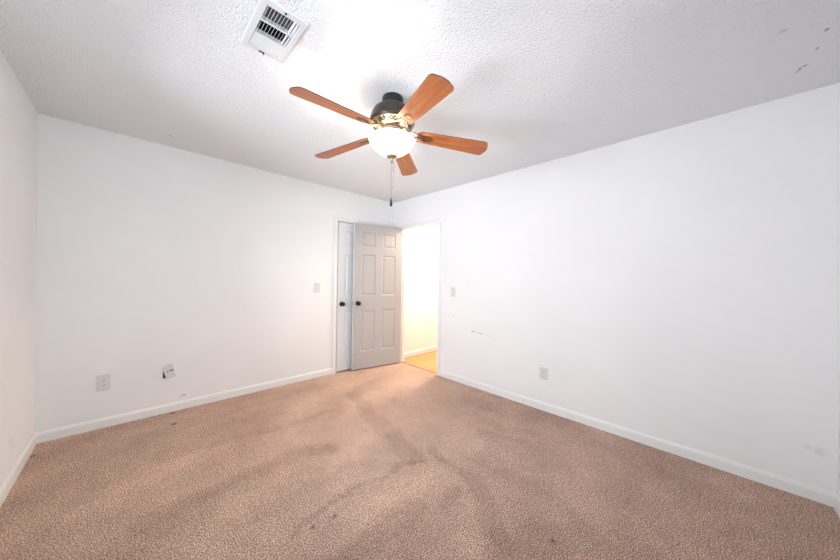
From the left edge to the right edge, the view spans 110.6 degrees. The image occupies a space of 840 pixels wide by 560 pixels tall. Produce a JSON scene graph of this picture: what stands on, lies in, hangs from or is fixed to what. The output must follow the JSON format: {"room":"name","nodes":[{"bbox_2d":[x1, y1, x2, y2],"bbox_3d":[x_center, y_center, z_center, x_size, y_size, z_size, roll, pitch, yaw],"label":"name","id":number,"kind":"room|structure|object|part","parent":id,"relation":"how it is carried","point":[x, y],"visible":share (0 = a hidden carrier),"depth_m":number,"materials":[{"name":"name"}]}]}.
{"room":"empty bedroom","nodes":[
{"label":"empty bedroom","id":0,"kind":"room"},
{"bbox_2d":[0,50,37,487],"bbox_3d":[-1.458,0.022,0.674,0.110,2.440,4.034,1,0,-45],"label":"wall","id":1,"kind":"structure","parent":0,"point":[18,115],"depth_m":1.78,"materials":[{"name":"paint"}]},
{"bbox_2d":[0,433,36,507],"bbox_3d":[-1.429,1.202,0.717,0.013,0.080,4.021,1,0,-45],"label":"baseboard","id":2,"kind":"structure","parent":1,"relation":"attached to","point":[14,473],"depth_m":1.79,"materials":[{"name":"white wood"}]},
{"bbox_2d":[34,114,393,432],"bbox_3d":[-1.669,0.007,3.377,3.610,2.440,0.110,1,0,-45],"label":"wall","id":3,"kind":"structure","parent":0,"point":[150,256],"depth_m":2.66,"materials":[{"name":"paint"}]},
{"bbox_2d":[97,373,110,391],"bbox_3d":[-2.600,0.843,2.391,0.080,0.132,0.009,1,0,-45],"label":"electrical outlet","id":4,"kind":"object","parent":3,"relation":"attached to","point":[103,381],"visible":1,"depth_m":2.39,"materials":[{"name":"white plastic"}]},
{"bbox_2d":[162,364,175,378],"bbox_3d":[-2.308,0.841,2.674,0.105,0.138,0.017,1,0,-45],"label":"cable plate","id":5,"kind":"object","parent":3,"relation":"attached to","point":[168,371],"visible":1,"depth_m":2.67,"materials":[{"name":"white plastic"}]},
{"bbox_2d":[35,368,331,442],"bbox_3d":[-2.003,1.183,2.986,2.385,0.080,0.013,1,0,-45],"label":"baseboard","id":6,"kind":"structure","parent":3,"relation":"attached to","point":[56,433],"depth_m":2.65,"materials":[{"name":"white wood"}]},
{"bbox_2d":[314,283,319,292],"bbox_3d":[-1.295,0.099,3.658,0.075,0.122,0.019,1,0,-45],"label":"light switch","id":7,"kind":"object","parent":3,"relation":"attached to","point":[316,285],"visible":1,"depth_m":3.66,"materials":[{"name":"white plastic"}]},
{"bbox_2d":[336,222,353,371],"bbox_3d":[-0.846,0.230,4.146,0.770,2.000,0.166,1,0,-45],"label":"door","id":8,"kind":"structure","parent":3,"relation":"in","point":[345,230],"depth_m":3.95,"materials":[{"name":"white paint"}]},
{"bbox_2d":[332,216,386,373],"bbox_3d":[-0.828,0.202,4.124,0.870,2.073,0.016,1,0,-45],"label":"door frame","id":9,"kind":"structure","parent":3,"relation":"attached to","point":[336,219],"depth_m":3.83,"materials":[{"name":"white wood"}]},
{"bbox_2d":[351,223,401,369],"bbox_3d":[-0.600,0.227,4.160,0.770,2.000,0.166,1,0,-34],"label":"door","id":10,"kind":"structure","parent":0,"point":[377,250],"depth_m":4.12,"materials":[{"name":"white paint"}]},
{"bbox_2d":[0,362,839,559],"bbox_3d":[-0.223,1.258,1.920,3.420,0.001,4.034,1,0,-45],"label":"floor","id":11,"kind":"structure","parent":0,"point":[400,460],"depth_m":1.75,"materials":[{"name":"carpet"}]},
{"bbox_2d":[0,0,839,202],"bbox_3d":[-0.191,-1.222,1.898,3.610,0.080,4.254,1,0,-45],"label":"ceiling","id":12,"kind":"structure","parent":0,"point":[535,81],"depth_m":1.63,"materials":[{"name":"white paint"}]},
{"bbox_2d":[240,0,309,62],"bbox_3d":[-0.701,-1.307,1.395,0.202,0.282,0.352,1,0,-45],"label":"ceiling vent","id":13,"kind":"object","parent":12,"relation":"in","point":[272,30],"visible":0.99,"depth_m":1.40,"materials":[{"name":"white metal"}]},
{"bbox_3d":[-0.662,-1.204,1.355,0.140,0.005,0.003,1,0,-45],"label":"damper blade","id":14,"kind":"part","parent":13,"relation":"part of","materials":[{"name":"silver metal"}]},
{"bbox_3d":[-0.655,-1.204,1.347,0.140,0.005,0.003,1,0,-45],"label":"damper blade","id":15,"kind":"part","parent":13,"relation":"part of","materials":[{"name":"silver metal"}]},
{"bbox_3d":[-0.647,-1.204,1.339,0.140,0.005,0.003,1,0,-45],"label":"damper blade","id":16,"kind":"part","parent":13,"relation":"part of","materials":[{"name":"silver metal"}]},
{"bbox_3d":[-0.631,-1.203,1.323,0.140,0.005,0.003,1,0,-45],"label":"damper blade","id":17,"kind":"part","parent":13,"relation":"part of","materials":[{"name":"silver metal"}]},
{"bbox_3d":[-0.639,-1.203,1.331,0.140,0.005,0.003,1,0,-45],"label":"damper blade","id":18,"kind":"part","parent":13,"relation":"part of","materials":[{"name":"silver metal"}]},
{"bbox_2d":[289,73,487,206],"bbox_3d":[-0.218,-0.830,1.855,1.195,0.703,1.243,1,0,-45],"label":"ceiling fan","id":19,"kind":"object","parent":12,"relation":"hanging from","point":[392,120],"visible":1,"depth_m":1.79,"materials":[{"name":"brown wood"}]},
{"bbox_3d":[-0.467,-0.952,1.603,0.487,0.006,0.139,-2,15,-45],"label":"blade","id":20,"kind":"part","parent":19,"relation":"part of","materials":[{"name":"brown wood"}]},
{"bbox_3d":[-0.543,-0.935,2.074,0.487,0.006,0.139,-4,10,27],"label":"blade","id":21,"kind":"part","parent":19,"relation":"part of","materials":[{"name":"brown wood"}]},
{"bbox_3d":[-0.337,-0.951,1.970,0.190,0.032,0.090,-4,10,27],"label":"blade arm","id":22,"kind":"part","parent":19,"relation":"part of","materials":[{"name":"brown metal"}]},
{"bbox_3d":[-0.304,-0.958,1.768,0.190,0.032,0.090,-2,15,-45],"label":"blade arm","id":23,"kind":"part","parent":19,"relation":"part of","materials":[{"name":"brown metal"}]},
{"bbox_3d":[-0.186,-0.641,1.893,0.005,0.225,0.004,1,0,-45],"label":"pull chain","id":24,"kind":"part","parent":19,"relation":"part of","materials":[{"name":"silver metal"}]},
{"bbox_3d":[-0.183,-0.863,1.892,0.296,0.112,0.296,1,0,-45],"label":"lamp shade","id":25,"kind":"part","parent":19,"relation":"part of","materials":[{"name":"white glass"}]},
{"bbox_3d":[-0.101,-0.949,1.737,0.090,0.032,0.190,14,-2,-28],"label":"blade arm","id":26,"kind":"part","parent":19,"relation":"part of","materials":[{"name":"brown metal"}]},
{"bbox_3d":[-0.120,-0.934,2.292,0.139,0.006,0.487,-11,-6,8],"label":"blade","id":27,"kind":"part","parent":19,"relation":"part of","materials":[{"name":"brown wood"}]},
{"bbox_3d":[-0.009,-0.945,1.920,0.190,0.032,0.090,6,-13,-9],"label":"blade arm","id":28,"kind":"part","parent":19,"relation":"part of","materials":[{"name":"brown metal"}]},
{"bbox_3d":[0.004,-0.930,1.531,0.139,0.006,0.487,14,-2,-28],"label":"blade","id":29,"kind":"part","parent":19,"relation":"part of","materials":[{"name":"brown wood"}]},
{"bbox_3d":[0.218,-0.921,1.957,0.487,0.006,0.139,6,-13,-9],"label":"blade","id":30,"kind":"part","parent":19,"relation":"part of","materials":[{"name":"brown wood"}]},
{"bbox_2d":[404,350,436,372],"bbox_3d":[1.562,1.288,3.567,1.405,0.009,4.200,1,0,-45],"label":"floor","id":31,"kind":"structure","parent":0,"point":[428,361],"depth_m":4.51,"materials":[{"name":"laminate"}]},
{"bbox_2d":[405,225,438,351],"bbox_3d":[0.146,0.031,5.062,1.340,2.440,0.045,1,0,-45],"label":"wall","id":32,"kind":"structure","parent":0,"point":[422,243],"depth_m":4.92,"materials":[{"name":"paint"}]},
{"bbox_2d":[405,346,436,357],"bbox_3d":[0.110,1.210,5.011,1.240,0.080,0.013,1,0,-45],"label":"baseboard","id":33,"kind":"structure","parent":32,"relation":"attached to","point":[433,348],"depth_m":4.90,"materials":[{"name":"white wood"}]},
{"bbox_2d":[394,83,839,492],"bbox_3d":[1.032,0.054,3.134,0.110,2.440,4.034,1,0,-45],"label":"wall","id":34,"kind":"structure","parent":0,"point":[680,285],"depth_m":2.17,"materials":[{"name":"paint"}]},
{"bbox_2d":[399,218,442,375],"bbox_3d":[0.006,0.216,4.158,0.126,2.073,0.870,1,0,-45],"label":"door frame","id":35,"kind":"structure","parent":34,"relation":"attached to","point":[404,230],"depth_m":4.25,"materials":[{"name":"white wood"}]},
{"bbox_2d":[451,287,455,296],"bbox_3d":[0.413,0.151,3.667,0.019,0.122,0.075,1,0,-45],"label":"light switch","id":36,"kind":"object","parent":34,"relation":"attached to","point":[453,289],"visible":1,"depth_m":3.66,"materials":[{"name":"white plastic"}]},
{"bbox_2d":[539,367,547,379],"bbox_3d":[1.214,0.919,2.854,0.009,0.115,0.082,1,0,-45],"label":"electrical outlet","id":37,"kind":"object","parent":34,"relation":"attached to","point":[543,374],"visible":1,"depth_m":2.85,"materials":[{"name":"white plastic"}]},
{"bbox_2d":[439,370,836,506],"bbox_3d":[1.321,1.241,2.738,0.013,0.080,3.029,1,0,-45],"label":"baseboard","id":38,"kind":"structure","parent":34,"relation":"attached to","point":[801,489],"depth_m":2.16,"materials":[{"name":"white wood"}]},
{"bbox_2d":[837,391,839,497],"bbox_3d":[1.243,0.070,0.430,3.610,2.440,0.110,1,0,-45],"label":"wall","id":39,"kind":"structure","parent":0,"point":[838,476],"depth_m":1.65,"materials":[{"name":"paint"}]},
{"bbox_2d":[834,494,839,518],"bbox_3d":[1.180,1.248,0.479,3.364,0.080,0.013,1,0,-45],"label":"baseboard","id":40,"kind":"structure","parent":39,"relation":"attached to","point":[836,497],"depth_m":1.63,"materials":[{"name":"white wood"}]}
]}

